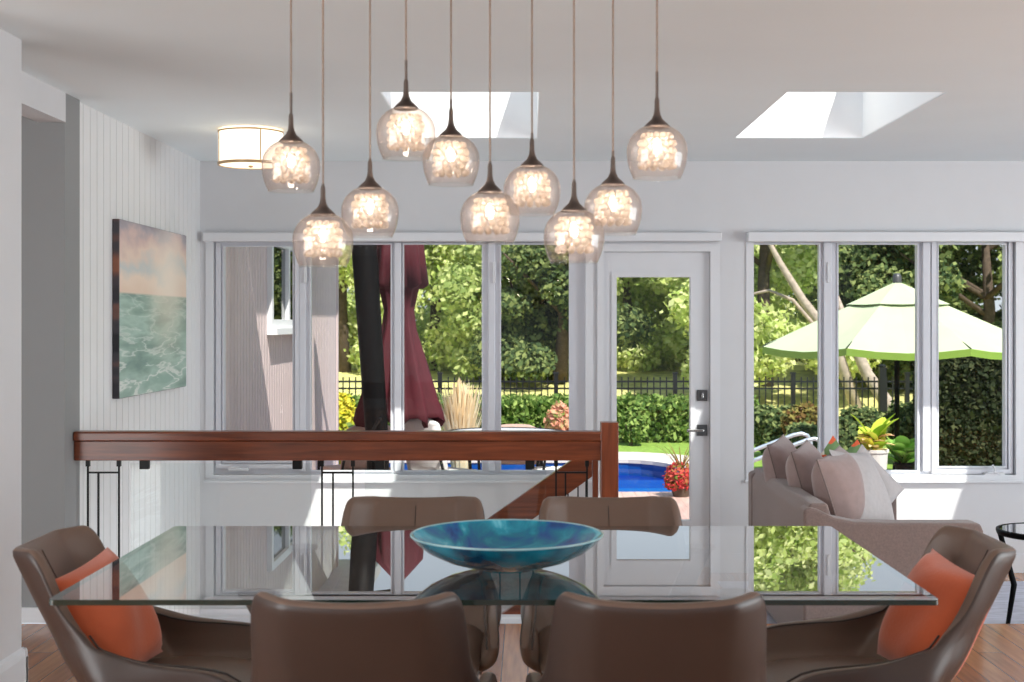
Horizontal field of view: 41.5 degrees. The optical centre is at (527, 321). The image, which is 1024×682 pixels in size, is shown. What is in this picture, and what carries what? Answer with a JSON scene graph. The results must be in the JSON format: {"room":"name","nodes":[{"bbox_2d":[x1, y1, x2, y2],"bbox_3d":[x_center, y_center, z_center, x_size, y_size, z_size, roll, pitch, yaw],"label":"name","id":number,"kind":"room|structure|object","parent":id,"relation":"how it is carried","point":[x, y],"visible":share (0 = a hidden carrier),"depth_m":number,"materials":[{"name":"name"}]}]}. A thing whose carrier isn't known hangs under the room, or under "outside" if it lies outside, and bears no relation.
{"room":"dining room","nodes":[
{"label":"dining room","id":0,"kind":"room"},
{"bbox_2d":[0,28,20,660],"bbox_3d":[-2.003,0.164,4.765,0.194,2.452,0.630,0,0,0],"label":"wall","id":1,"kind":"structure","parent":0,"point":[10,45],"depth_m":4.97,"materials":[{"name":"paint"}]},
{"bbox_2d":[0,647,27,681],"bbox_3d":[-1.994,1.308,4.774,0.212,0.165,0.648,0,0,0],"label":"baseboard","id":2,"kind":"structure","parent":1,"relation":"attached to","point":[13,668],"depth_m":4.98,"materials":[{"name":"white wood"}]},
{"bbox_2d":[21,94,79,606],"bbox_3d":[-3.373,0.164,6.355,2.455,2.452,0.210,0,0,0],"label":"wall","id":3,"kind":"structure","parent":0,"point":[50,151],"depth_m":6.25,"materials":[{"name":"grey paint"}]},
{"bbox_2d":[21,607,45,622],"bbox_3d":[-3.373,1.355,6.242,2.455,0.070,0.015,0,0,0],"label":"baseboard","id":4,"kind":"structure","parent":3,"relation":"attached to","point":[28,614],"depth_m":6.24,"materials":[{"name":"white wood"}]},
{"bbox_2d":[21,71,65,121],"bbox_3d":[-2.205,-0.994,5.667,0.130,0.137,1.164,0,0,0],"label":"ceiling beam","id":5,"kind":"structure","parent":3,"relation":"attached to","point":[41,101],"depth_m":5.99,"materials":[{"name":"paint"}]},
{"bbox_2d":[80,102,199,613],"bbox_3d":[-2.213,0.764,7.694,0.100,3.652,2.463,0,0,0],"label":"wall","id":6,"kind":"structure","parent":0,"point":[127,174],"depth_m":7.31,"materials":[{"name":"white paint"}]},
{"bbox_2d":[112,219,185,398],"bbox_3d":[-2.143,-0.069,7.705,0.038,0.937,1.370,0,0,0],"label":"seascape painting","id":7,"kind":"object","parent":6,"relation":"attached to","point":[149,263],"visible":1,"depth_m":7.51,"materials":[{"name":"paint"}]},
{"bbox_2d":[0,0,1023,160],"bbox_3d":[1.250,-1.122,2.828,11.700,0.120,12.855,0,0,0],"label":"ceiling","id":8,"kind":"structure","parent":0,"point":[178,73],"depth_m":5.61,"materials":[{"name":"paint"}]},
{"bbox_2d":[217,127,283,168],"bbox_3d":[-1.530,-0.956,7.450,0.360,0.212,0.360,0,0,0],"label":"ceiling lamp","id":9,"kind":"object","parent":8,"relation":"attached to","point":[238,147],"visible":0.95,"depth_m":7.30,"materials":[{"name":"white fabric"}]},
{"bbox_2d":[220,162,272,168],"bbox_3d":[-1.530,-0.868,7.450,0.336,0.004,0.336,0,0,0],"label":"diffuser","id":10,"kind":"object","parent":9,"relation":"attached to","point":[236,165],"depth_m":7.47,"materials":[{"name":"beige"}]},
{"bbox_2d":[381,92,539,137],"bbox_3d":[-0.314,-1.424,7.018,0.770,0.716,1.597,0,0,0],"label":"skylight","id":11,"kind":"object","parent":8,"relation":"attached to","point":[510,111],"visible":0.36,"depth_m":7.80,"materials":[{"name":"paint"}]},
{"bbox_2d":[736,92,944,137],"bbox_3d":[1.566,-1.424,7.018,0.770,0.716,1.597,0,0,0],"label":"skylight","id":12,"kind":"object","parent":8,"relation":"attached to","point":[795,114],"visible":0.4,"depth_m":7.80,"materials":[{"name":"paint"}]},
{"bbox_2d":[21,624,1023,681],"bbox_3d":[1.250,1.400,1.310,11.700,0.020,9.820,0,0,0],"label":"floor","id":13,"kind":"structure","parent":0,"point":[997,653],"depth_m":5.61,"materials":[{"name":"brown wood"}]},
{"bbox_2d":[13,525,251,681],"bbox_3d":[-1.012,0.984,3.620,0.660,0.817,0.582,0,0,0],"label":"dining chair","id":14,"kind":"object","parent":13,"relation":"on","point":[194,648],"visible":0.62,"depth_m":3.62,"materials":[{"name":"brown leather"}]},
{"bbox_2d":[55,547,162,661],"bbox_3d":[-1.119,0.790,3.600,0.241,0.327,0.322,0,0,-3],"label":"cushion","id":15,"kind":"object","parent":14,"relation":"on","point":[129,631],"visible":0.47,"depth_m":3.51,"materials":[{"name":"fabric"}]},
{"bbox_2d":[250,592,496,681],"bbox_3d":[-0.368,0.984,3.128,0.582,0.817,0.660,0,0,0],"label":"dining chair","id":16,"kind":"object","parent":13,"relation":"on","point":[425,639],"visible":1,"depth_m":2.85,"materials":[{"name":"brown leather"}]},
{"bbox_2d":[341,496,501,673],"bbox_3d":[-0.373,0.984,4.192,0.582,0.817,0.660,0,0,0],"label":"dining chair","id":17,"kind":"object","parent":13,"relation":"on","point":[482,621],"visible":0.29,"depth_m":4.44,"materials":[{"name":"brown leather"}]},
{"bbox_2d":[49,526,937,613],"bbox_3d":[-0.080,1.015,3.672,2.057,0.750,1.125,0,0,0],"label":"dining table","id":18,"kind":"object","parent":13,"relation":"on","point":[182,565],"visible":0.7,"depth_m":3.48,"materials":[{"name":"clear glass"}]},
{"bbox_2d":[410,519,602,573],"bbox_3d":[-0.055,0.593,3.500,0.501,0.092,0.501,0,0,0],"label":"glass bowl","id":19,"kind":"object","parent":18,"relation":"on","point":[506,546],"visible":1,"depth_m":3.60,"materials":[{"name":"teal glass"}]},
{"bbox_2d":[520,496,681,672],"bbox_3d":[0.267,0.984,4.192,0.582,0.817,0.660,0,0,0],"label":"dining chair","id":20,"kind":"object","parent":13,"relation":"on","point":[646,510],"visible":0.26,"depth_m":4.44,"materials":[{"name":"brown leather"}]},
{"bbox_2d":[526,592,768,681],"bbox_3d":[0.284,0.984,3.128,0.582,0.817,0.660,0,0,0],"label":"dining chair","id":21,"kind":"object","parent":13,"relation":"on","point":[591,639],"visible":1,"depth_m":2.85,"materials":[{"name":"brown leather"}]},
{"bbox_2d":[766,525,1015,681],"bbox_3d":[0.942,0.984,3.620,0.660,0.817,0.582,0,0,0],"label":"dining chair","id":22,"kind":"object","parent":13,"relation":"on","point":[842,648],"visible":0.77,"depth_m":3.65,"materials":[{"name":"brown leather"}]},
{"bbox_2d":[877,548,989,679],"bbox_3d":[1.074,0.790,3.580,0.230,0.327,0.334,0,0,-3],"label":"cushion","id":23,"kind":"object","parent":22,"relation":"on","point":[905,630],"visible":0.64,"depth_m":3.52,"materials":[{"name":"fabric"}]},
{"bbox_2d":[200,161,1023,608],"bbox_3d":[2.350,0.739,8.985,9.500,3.702,0.160,0,0,0],"label":"wall","id":24,"kind":"structure","parent":0,"point":[734,199],"depth_m":8.91,"materials":[{"name":"paint"}]},
{"bbox_2d":[204,242,592,482],"bbox_3d":[-0.848,0.251,8.945,2.573,1.617,0.140,0,0,0],"label":"window","id":25,"kind":"structure","parent":24,"relation":"in","point":[580,272],"depth_m":8.93,"materials":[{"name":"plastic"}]},
{"bbox_2d":[202,232,721,241],"bbox_3d":[-0.430,-0.556,8.843,3.387,0.056,0.096,0,0,0],"label":"shade cassette","id":26,"kind":"object","parent":24,"relation":"attached to","point":[206,236],"visible":0.99,"depth_m":8.80,"materials":[{"name":"white metal"}]},
{"bbox_2d":[200,553,1023,613],"bbox_3d":[2.418,1.758,8.896,9.163,0.465,0.018,0,0,0],"label":"baseboard","id":27,"kind":"structure","parent":24,"relation":"attached to","point":[1018,564],"depth_m":8.89,"materials":[{"name":"white wood"}]},
{"bbox_2d":[597,244,719,525],"bbox_3d":[0.861,0.572,8.947,0.809,2.176,0.195,0,0,0],"label":"door","id":28,"kind":"structure","parent":24,"relation":"in","point":[700,263],"depth_m":8.92,"materials":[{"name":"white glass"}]},
{"bbox_2d":[745,242,1023,482],"bbox_3d":[2.352,0.251,8.945,1.848,1.617,0.140,0,0,0],"label":"window","id":29,"kind":"structure","parent":24,"relation":"in","point":[927,468],"depth_m":8.93,"materials":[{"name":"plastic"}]},
{"bbox_2d":[746,232,1023,241],"bbox_3d":[2.373,-0.556,8.843,1.877,0.063,0.096,0,0,0],"label":"shade cassette","id":30,"kind":"object","parent":24,"relation":"attached to","point":[750,236],"visible":1,"depth_m":8.80,"materials":[{"name":"white metal"}]},
{"bbox_2d":[1004,573,1023,580],"bbox_3d":[3.600,1.670,7.558,7.000,0.040,2.695,0,0,0],"label":"floor","id":31,"kind":"structure","parent":0,"point":[1018,576],"depth_m":8.72,"materials":[{"name":"brown wood"}]},
{"bbox_2d":[73,421,618,623],"bbox_3d":[-0.867,1.157,6.400,2.587,1.366,0.090,0,0,0],"label":"stair railing","id":32,"kind":"object","parent":31,"relation":"on","point":[602,445],"visible":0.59,"depth_m":6.37,"materials":[{"name":"brown wood"}]},
{"bbox_2d":[488,461,597,613],"bbox_3d":[-0.079,1.281,7.620,0.948,1.230,0.060,0,0,0],"label":"stair handrail","id":33,"kind":"object","parent":31,"relation":"attached to","point":[527,505],"visible":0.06,"depth_m":7.59,"materials":[{"name":"brown wood"}]},
{"bbox_2d":[766,581,1023,623],"bbox_3d":[3.200,1.646,7.400,4.000,0.008,2.300,0,0,0],"label":"area rug","id":34,"kind":"object","parent":31,"relation":"on","point":[997,614],"visible":0.02,"depth_m":7.74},
{"bbox_2d":[748,468,982,622],"bbox_3d":[1.730,1.255,7.190,0.851,0.790,1.620,0,0,0],"label":"sofa","id":35,"kind":"object","parent":34,"relation":"on","point":[900,544],"visible":0.34,"depth_m":6.38,"materials":[{"name":"beige fabric"}]},
{"bbox_2d":[762,434,796,481],"bbox_3d":[1.448,0.869,7.622,0.240,0.436,0.468,0,0,23],"label":"sofa cushion","id":36,"kind":"object","parent":35,"relation":"on","point":[775,455],"visible":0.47,"depth_m":7.45,"materials":[{"name":"beige fabric"}]},
{"bbox_2d":[785,439,822,495],"bbox_3d":[1.501,0.864,7.202,0.242,0.442,0.474,0,0,23],"label":"sofa cushion","id":37,"kind":"object","parent":35,"relation":"on","point":[800,463],"visible":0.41,"depth_m":7.03,"materials":[{"name":"fabric"}]},
{"bbox_2d":[821,436,838,456],"bbox_3d":[1.692,0.846,7.421,0.440,0.439,0.141,0,0,-41],"label":"sofa cushion","id":38,"kind":"object","parent":35,"relation":"on","point":[833,444],"visible":0.15,"depth_m":7.43,"materials":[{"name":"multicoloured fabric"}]},
{"bbox_2d":[811,445,864,518],"bbox_3d":[1.569,0.849,6.782,0.271,0.424,0.454,0,0,26],"label":"sofa cushion","id":39,"kind":"object","parent":35,"relation":"on","point":[837,481],"visible":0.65,"depth_m":6.62,"materials":[{"name":"fabric"}]},
{"bbox_2d":[846,439,860,452],"bbox_3d":[1.849,0.883,7.642,0.432,0.426,0.136,0,0,-29],"label":"sofa cushion","id":40,"kind":"object","parent":35,"relation":"on","point":[854,448],"visible":0.05,"depth_m":7.67,"materials":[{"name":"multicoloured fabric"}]},
{"bbox_2d":[829,449,894,519],"bbox_3d":[1.703,0.849,6.859,0.231,0.419,0.444,0,0,44],"label":"sofa cushion","id":41,"kind":"object","parent":35,"relation":"on","point":[878,505],"visible":0.49,"depth_m":6.81,"materials":[{"name":"grey fabric"}]},
{"bbox_2d":[857,445,903,503],"bbox_3d":[1.803,0.891,7.199,0.480,0.470,0.135,0,0,-17],"label":"sofa cushion","id":42,"kind":"object","parent":35,"relation":"on","point":[893,487],"visible":0.19,"depth_m":7.22,"materials":[{"name":"grey fabric"}]},
{"bbox_2d":[996,522,1023,623],"bbox_3d":[2.700,1.359,7.000,0.520,0.569,0.520,0,0,0],"label":"side table","id":43,"kind":"object","parent":34,"relation":"on","point":[1010,530],"visible":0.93,"depth_m":7.03,"materials":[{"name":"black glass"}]},
{"label":"outside","id":44,"kind":"structure","parent":0,"visible":0},
{"bbox_2d":[619,437,893,469],"bbox_3d":[5.000,1.910,16.525,70.000,0.040,14.950,0,0,0],"label":"lawn","id":45,"kind":"structure","parent":44,"point":[652,447],"depth_m":20.01,"materials":[{"name":"green plant"}]},
{"bbox_2d":[226,247,338,469],"bbox_3d":[-4.010,0.210,11.960,4.780,3.360,5.780,0,0,0],"label":"house wing","id":46,"kind":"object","parent":45,"relation":"on","point":[259,280],"visible":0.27,"depth_m":10.74},
{"bbox_2d":[437,379,481,468],"bbox_3d":[-0.747,1.243,15.003,0.519,1.254,0.532,0,0,-39],"label":"ornamental grass","id":47,"kind":"object","parent":45,"relation":"on","point":[460,412],"depth_m":14.87,"materials":[{"name":"plant"}]},
{"bbox_2d":[389,452,688,491],"bbox_3d":[-0.250,2.640,16.550,6.300,1.540,5.800,0,0,0],"label":"pool","id":48,"kind":"object","parent":45,"relation":"in","point":[638,471],"visible":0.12,"depth_m":18.26,"materials":[{"name":"liquid"}]},
{"bbox_2d":[350,391,759,442],"bbox_3d":[-1.000,1.510,21.456,9.326,0.873,0.992,0,0,0],"label":"clipped hedge","id":49,"kind":"object","parent":45,"relation":"on","point":[669,416],"visible":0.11,"depth_m":21.16,"materials":[{"name":"green plant"}]},
{"bbox_2d":[543,400,568,429],"bbox_3d":[0.473,1.530,19.900,0.498,0.786,0.406,0,0,0],"label":"flowering shrub","id":50,"kind":"object","parent":45,"relation":"on","point":[558,417],"visible":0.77,"depth_m":19.80,"materials":[{"name":"pink plant"}]},
{"bbox_2d":[339,372,911,413],"bbox_3d":[2.373,1.361,22.400,11.672,1.057,0.090,0,0,0],"label":"metal fence","id":51,"kind":"object","parent":45,"relation":"on","point":[792,381],"visible":0.19,"depth_m":22.39,"materials":[{"name":"black metal"}]},
{"bbox_2d":[619,402,650,445],"bbox_3d":[1.644,1.574,20.622,0.504,0.702,0.446,0,0,0],"label":"leafy shrub","id":52,"kind":"object","parent":45,"relation":"on","point":[635,421],"visible":1,"depth_m":20.58,"materials":[{"name":"green plant"}]},
{"bbox_2d":[619,492,688,518],"bbox_3d":[-1.400,1.890,11.655,9.200,0.200,5.170,0,0,0],"label":"deck","id":53,"kind":"object","parent":45,"relation":"on","point":[683,502],"depth_m":13.85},
{"bbox_2d":[317,425,390,469],"bbox_3d":[-1.624,1.367,12.871,0.588,0.851,0.637,0,0,-34],"label":"patio chair","id":54,"kind":"object","parent":53,"relation":"on","point":[345,465],"visible":0.11,"depth_m":12.66,"materials":[{"name":"beige fabric"}]},
{"bbox_2d":[351,245,444,469],"bbox_3d":[-1.288,0.284,12.018,1.074,3.012,1.137,0,0,0],"label":"folded umbrella","id":55,"kind":"object","parent":53,"relation":"on","point":[371,263],"visible":0.56,"depth_m":12.11,"materials":[{"name":"red fabric"}]},
{"bbox_2d":[404,418,480,469],"bbox_3d":[-0.843,1.327,12.573,0.588,0.929,0.637,0,0,38],"label":"patio chair","id":56,"kind":"object","parent":53,"relation":"on","point":[411,424],"visible":0.19,"depth_m":12.36,"materials":[{"name":"fabric"}]},
{"bbox_2d":[451,427,558,469],"bbox_3d":[-0.223,1.420,12.900,1.170,0.744,1.170,0,0,0],"label":"patio table","id":57,"kind":"object","parent":53,"relation":"on","point":[477,428],"visible":0.12,"depth_m":13.25,"materials":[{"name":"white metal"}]},
{"bbox_2d":[501,424,542,465],"bbox_3d":[-0.132,1.425,13.735,0.588,0.733,0.637,0,0,0],"label":"patio chair","id":58,"kind":"object","parent":53,"relation":"on","point":[502,425],"visible":0.09,"depth_m":13.97,"materials":[{"name":"beige fabric"}]},
{"bbox_2d":[530,461,560,469],"bbox_3d":[0.363,1.337,12.707,0.637,0.910,0.588,0,0,-11],"label":"patio chair","id":59,"kind":"object","parent":53,"relation":"on","point":[544,467],"visible":0.06,"depth_m":12.72,"materials":[{"name":"fabric"}]},
{"bbox_2d":[658,442,688,496],"bbox_3d":[1.532,1.516,13.852,0.527,0.549,0.547,0,0,11],"label":"flower pot","id":60,"kind":"object","parent":53,"relation":"on","point":[678,483],"visible":0.78,"depth_m":13.76,"materials":[{"name":"green plant"}]},
{"bbox_2d":[754,431,816,461],"bbox_3d":[2.367,1.438,12.857,0.830,0.743,0.640,0,0,0],"label":"lounger","id":61,"kind":"object","parent":53,"relation":"on","point":[810,439],"visible":0.18,"depth_m":13.14,"materials":[{"name":"metal"}]},
{"bbox_2d":[851,413,898,469],"bbox_3d":[3.088,1.309,11.987,0.387,1.002,0.387,0,0,34],"label":"potted croton","id":62,"kind":"object","parent":53,"relation":"on","point":[873,439],"visible":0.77,"depth_m":11.95,"materials":[{"name":"green plant"}]},
{"bbox_2d":[867,448,888,469],"bbox_3d":[3.067,1.469,12.000,0.277,0.681,0.277,0,0,0],"label":"pot","id":63,"kind":"object","parent":62,"relation":"attached to","point":[880,455],"depth_m":11.89,"materials":[{"name":"white ceramic"}]},
{"bbox_2d":[754,404,793,453],"bbox_3d":[3.443,1.534,19.010,0.816,0.784,0.742,0,0,0],"label":"leafy shrub","id":64,"kind":"object","parent":45,"relation":"on","point":[767,420],"visible":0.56,"depth_m":18.80,"materials":[{"name":"green plant"}]},
{"bbox_2d":[779,401,816,434],"bbox_3d":[3.887,1.499,18.378,0.860,0.852,0.587,0,0,38],"label":"leafy shrub","id":65,"kind":"object","parent":45,"relation":"on","point":[803,412],"visible":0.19,"depth_m":18.35,"materials":[{"name":"green plant"}]},
{"bbox_2d":[784,421,816,448],"bbox_3d":[3.627,1.607,17.545,0.530,0.637,0.737,0,0,-44],"label":"leafy shrub","id":66,"kind":"object","parent":45,"relation":"on","point":[811,429],"visible":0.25,"depth_m":17.44,"materials":[{"name":"green plant"}]},
{"bbox_2d":[839,403,890,449],"bbox_3d":[4.445,1.510,18.153,0.835,0.832,0.627,0,0,-3],"label":"leafy shrub","id":67,"kind":"object","parent":45,"relation":"on","point":[848,425],"visible":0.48,"depth_m":18.03,"materials":[{"name":"green plant"}]},
{"bbox_2d":[762,273,1001,469],"bbox_3d":[4.155,0.669,15.200,2.965,2.442,2.965,0,0,11],"label":"parasol","id":68,"kind":"object","parent":45,"relation":"on","point":[880,324],"visible":0.73,"depth_m":14.41,"materials":[{"name":"fabric"}]},
{"bbox_2d":[847,283,948,304],"bbox_3d":[4.155,-0.326,15.200,1.094,0.270,1.094,0,0,11],"label":"vent","id":69,"kind":"object","parent":68,"relation":"attached to","point":[894,293],"depth_m":14.91,"materials":[{"name":"fabric"}]},
{"bbox_2d":[878,364,886,416],"bbox_3d":[5.801,1.290,22.100,0.140,1.200,0.140,0,0,0],"label":"gate post","id":70,"kind":"object","parent":45,"relation":"on","point":[882,369],"visible":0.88,"depth_m":22.05,"materials":[{"name":"black metal"}]},
{"bbox_2d":[883,400,913,439],"bbox_3d":[5.358,1.474,18.814,0.813,0.904,0.582,0,0,41],"label":"leafy shrub","id":71,"kind":"object","parent":45,"relation":"on","point":[906,416],"visible":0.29,"depth_m":18.69,"materials":[{"name":"green plant"}]},
{"bbox_2d":[885,435,914,469],"bbox_3d":[3.679,1.433,13.215,0.553,0.754,0.465,0,0,0],"label":"leafy potted plant","id":72,"kind":"object","parent":45,"relation":"on","point":[903,449],"visible":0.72,"depth_m":13.12,"materials":[{"name":"green plant"}]},
{"bbox_2d":[911,356,1001,465],"bbox_3d":[6.307,1.084,17.599,2.334,1.712,1.302,0,0,0],"label":"hedge","id":73,"kind":"object","parent":45,"relation":"on","point":[970,387],"visible":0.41,"depth_m":17.14,"materials":[{"name":"green plant"}]},
{"bbox_3d":[-0.085,-1.044,3.510,1.070,0.034,0.340,0,0,0],"label":"pendant canopy","id":74,"kind":"object","parent":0,"visible":0},
{"bbox_2d":[261,0,319,191],"bbox_3d":[-0.623,-0.686,3.550,0.153,0.691,0.153,0,0,0],"label":"pendant lamp","id":75,"kind":"object","parent":74,"relation":"hanging from","point":[290,137],"visible":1,"depth_m":3.53,"materials":[{"name":"clear glass"}]},
{"bbox_2d":[292,0,352,266],"bbox_3d":[-0.519,-0.585,3.420,0.153,0.894,0.153,0,0,0],"label":"pendant lamp","id":76,"kind":"object","parent":74,"relation":"hanging from","point":[322,236],"visible":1,"depth_m":3.40,"materials":[{"name":"clear glass"}]},
{"bbox_2d":[341,0,398,238],"bbox_3d":[-0.421,-0.628,3.600,0.153,0.808,0.153,0,0,0],"label":"pendant lamp","id":77,"kind":"object","parent":74,"relation":"hanging from","point":[369,207],"visible":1,"depth_m":3.58,"materials":[{"name":"clear glass"}]},
{"bbox_2d":[376,0,435,160],"bbox_3d":[-0.315,-0.725,3.480,0.153,0.614,0.153,0,0,0],"label":"pendant lamp","id":78,"kind":"object","parent":74,"relation":"hanging from","point":[416,142],"visible":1,"depth_m":3.46,"materials":[{"name":"clear glass"}]},
{"bbox_2d":[422,0,479,187],"bbox_3d":[-0.206,-0.699,3.620,0.153,0.667,0.153,0,0,0],"label":"pendant lamp","id":79,"kind":"object","parent":74,"relation":"hanging from","point":[440,167],"visible":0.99,"depth_m":3.60,"materials":[{"name":"clear glass"}]},
{"bbox_2d":[460,0,519,243],"bbox_3d":[-0.097,-0.616,3.450,0.153,0.833,0.153,0,0,0],"label":"pendant lamp","id":80,"kind":"object","parent":74,"relation":"hanging from","point":[478,223],"visible":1,"depth_m":3.43,"materials":[{"name":"clear glass"}]},
{"bbox_2d":[503,0,560,215],"bbox_3d":[0.011,-0.658,3.620,0.153,0.747,0.153,0,0,0],"label":"pendant lamp","id":81,"kind":"object","parent":74,"relation":"hanging from","point":[529,179],"visible":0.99,"depth_m":3.60,"materials":[{"name":"clear glass"}]},
{"bbox_2d":[544,0,603,262],"bbox_3d":[0.116,-0.590,3.400,0.153,0.885,0.153,0,0,0],"label":"pendant lamp","id":82,"kind":"object","parent":74,"relation":"hanging from","point":[572,224],"visible":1,"depth_m":3.38,"materials":[{"name":"clear glass"}]},
{"bbox_2d":[584,0,641,236],"bbox_3d":[0.224,-0.630,3.550,0.153,0.804,0.153,0,0,0],"label":"pendant lamp","id":83,"kind":"object","parent":74,"relation":"hanging from","point":[611,198],"visible":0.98,"depth_m":3.53,"materials":[{"name":"clear glass"}]},
{"bbox_2d":[627,0,687,179],"bbox_3d":[0.325,-0.695,3.400,0.153,0.673,0.153,0,0,0],"label":"pendant lamp","id":84,"kind":"object","parent":74,"relation":"hanging from","point":[648,140],"visible":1,"depth_m":3.38,"materials":[{"name":"clear glass"}]},
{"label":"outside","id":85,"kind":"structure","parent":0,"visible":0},
{"bbox_2d":[339,389,356,464],"bbox_3d":[-2.365,1.381,16.979,0.459,1.083,0.462,0,0,0],"label":"flowering shrub","id":86,"kind":"object","parent":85,"point":[346,415],"visible":0.26,"depth_m":16.97,"materials":[{"name":"yellow plant"}]},
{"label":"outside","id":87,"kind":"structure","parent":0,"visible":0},
{"bbox_2d":[339,357,913,415],"bbox_3d":[5.000,1.480,36.000,70.000,0.880,24.000,0,0,0],"label":"meadow","id":88,"kind":"structure","parent":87,"point":[800,370],"depth_m":28.73,"materials":[{"name":"green plant"}]},
{"bbox_2d":[339,245,430,374],"bbox_3d":[-4.255,-1.204,30.957,4.332,5.358,4.270,0,0,0],"label":"leafy tree","id":89,"kind":"object","parent":88,"relation":"on","point":[348,332],"visible":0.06,"depth_m":30.88,"materials":[{"name":"green plant"}]},
{"bbox_2d":[347,274,429,324],"bbox_3d":[-3.994,-1.951,38.207,5.492,6.772,5.262,0,0,-7],"label":"leafy tree","id":90,"kind":"object","parent":88,"relation":"on","point":[350,297],"visible":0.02,"depth_m":36.93,"materials":[{"name":"green plant"}]},
{"bbox_2d":[380,245,515,373],"bbox_3d":[-2.003,-1.274,32.074,4.610,5.955,4.324,0,0,-7],"label":"leafy tree","id":91,"kind":"object","parent":88,"relation":"on","point":[435,352],"visible":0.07,"depth_m":31.02,"materials":[{"name":"green plant"}]},
{"bbox_2d":[415,246,514,340],"bbox_3d":[-0.940,-1.644,35.897,4.573,5.841,4.188,0,0,-6],"label":"leafy tree","id":92,"kind":"object","parent":88,"relation":"on","point":[425,316],"visible":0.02,"depth_m":34.54,"materials":[{"name":"green plant"}]},
{"bbox_2d":[427,245,568,382],"bbox_3d":[-0.077,-0.439,30.305,4.049,3.804,3.709,0,0,8],"label":"leafy tree","id":93,"kind":"object","parent":88,"relation":"on","point":[460,292],"visible":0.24,"depth_m":29.30,"materials":[{"name":"green plant"}]},
{"bbox_2d":[467,245,654,384],"bbox_3d":[0.712,-1.032,28.996,3.941,4.650,2.928,0,0,0],"label":"leafy tree","id":94,"kind":"object","parent":88,"relation":"on","point":[524,334],"visible":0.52,"depth_m":28.48,"materials":[{"name":"green plant"}]},
{"bbox_2d":[617,277,682,366],"bbox_3d":[2.459,-1.227,33.111,4.828,5.215,5.198,0,0,17],"label":"leafy tree","id":95,"kind":"object","parent":88,"relation":"on","point":[627,292],"visible":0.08,"depth_m":32.91,"materials":[{"name":"green plant"}]},
{"bbox_2d":[617,245,775,371],"bbox_3d":[3.759,-1.000,31.447,4.046,4.561,4.058,0,0,12],"label":"leafy tree","id":96,"kind":"object","parent":88,"relation":"on","point":[668,344],"visible":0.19,"depth_m":30.71,"materials":[{"name":"green plant"}]},
{"bbox_2d":[639,255,794,359],"bbox_3d":[5.631,-1.356,37.987,5.703,6.071,4.133,0,0,-31],"label":"leafy tree","id":97,"kind":"object","parent":88,"relation":"on","point":[758,255],"visible":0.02,"depth_m":37.69,"materials":[{"name":"green plant"}]},
{"bbox_2d":[659,245,881,389],"bbox_3d":[4.825,-1.600,26.376,4.272,6.376,3.962,0,0,24],"label":"leafy tree","id":98,"kind":"object","parent":88,"relation":"on","point":[768,326],"visible":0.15,"depth_m":26.29,"materials":[{"name":"green plant"}]},
{"bbox_2d":[755,256,807,361],"bbox_3d":[7.544,-1.412,38.028,6.158,6.256,4.876,0,0,-7],"label":"leafy tree","id":99,"kind":"object","parent":88,"relation":"on","point":[795,359],"visible":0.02,"depth_m":37.52,"materials":[{"name":"green plant"}]},
{"bbox_2d":[768,245,860,413],"bbox_3d":[5.159,-0.159,24.813,2.053,3.961,0.233,0,0,13],"label":"bare tree","id":100,"kind":"object","parent":88,"relation":"on","point":[844,371],"visible":0.41,"depth_m":24.72,"materials":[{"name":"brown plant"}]},
{"bbox_2d":[754,289,812,323],"bbox_3d":[4.934,-0.077,25.087,1.919,1.086,0.105,0,0,12],"label":"branch","id":101,"kind":"object","parent":100,"relation":"attached to","point":[792,300],"visible":0.54,"depth_m":25.09,"materials":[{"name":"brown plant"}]},
{"bbox_2d":[754,245,882,360],"bbox_3d":[7.074,-1.776,33.214,4.871,7.111,4.312,0,0,29],"label":"leafy tree","id":102,"kind":"object","parent":88,"relation":"on","point":[779,302],"visible":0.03,"depth_m":32.52,"materials":[{"name":"green plant"}]},
{"bbox_2d":[839,297,893,413],"bbox_3d":[6.225,0.730,24.402,1.380,2.627,0.288,0,0,20],"label":"bare tree","id":103,"kind":"object","parent":88,"relation":"on","point":[865,370],"visible":0.16,"depth_m":24.32,"materials":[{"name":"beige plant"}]},
{"bbox_2d":[779,245,982,385],"bbox_3d":[7.916,-0.628,30.018,4.694,4.215,4.216,0,0,0],"label":"leafy tree","id":104,"kind":"object","parent":88,"relation":"on","point":[801,317],"visible":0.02,"depth_m":28.97,"materials":[{"name":"green plant"}]},
{"bbox_2d":[805,245,998,391],"bbox_3d":[8.031,-1.170,29.021,4.692,5.484,4.192,0,0,-3],"label":"leafy tree","id":105,"kind":"object","parent":88,"relation":"on","point":[863,255],"visible":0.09,"depth_m":27.68,"materials":[{"name":"green plant"}]},
{"bbox_2d":[845,245,1001,328],"bbox_3d":[8.776,-1.254,27.363,4.634,5.333,3.607,0,0,12],"label":"leafy tree","id":106,"kind":"object","parent":88,"relation":"on","point":[951,284],"visible":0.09,"depth_m":26.85,"materials":[{"name":"green plant"}]},
{"bbox_2d":[946,245,1001,299],"bbox_3d":[10.902,-1.762,28.040,4.772,6.416,5.313,0,0,-38],"label":"leafy tree","id":107,"kind":"object","parent":88,"relation":"on","point":[999,248],"visible":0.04,"depth_m":27.81,"materials":[{"name":"green plant"}]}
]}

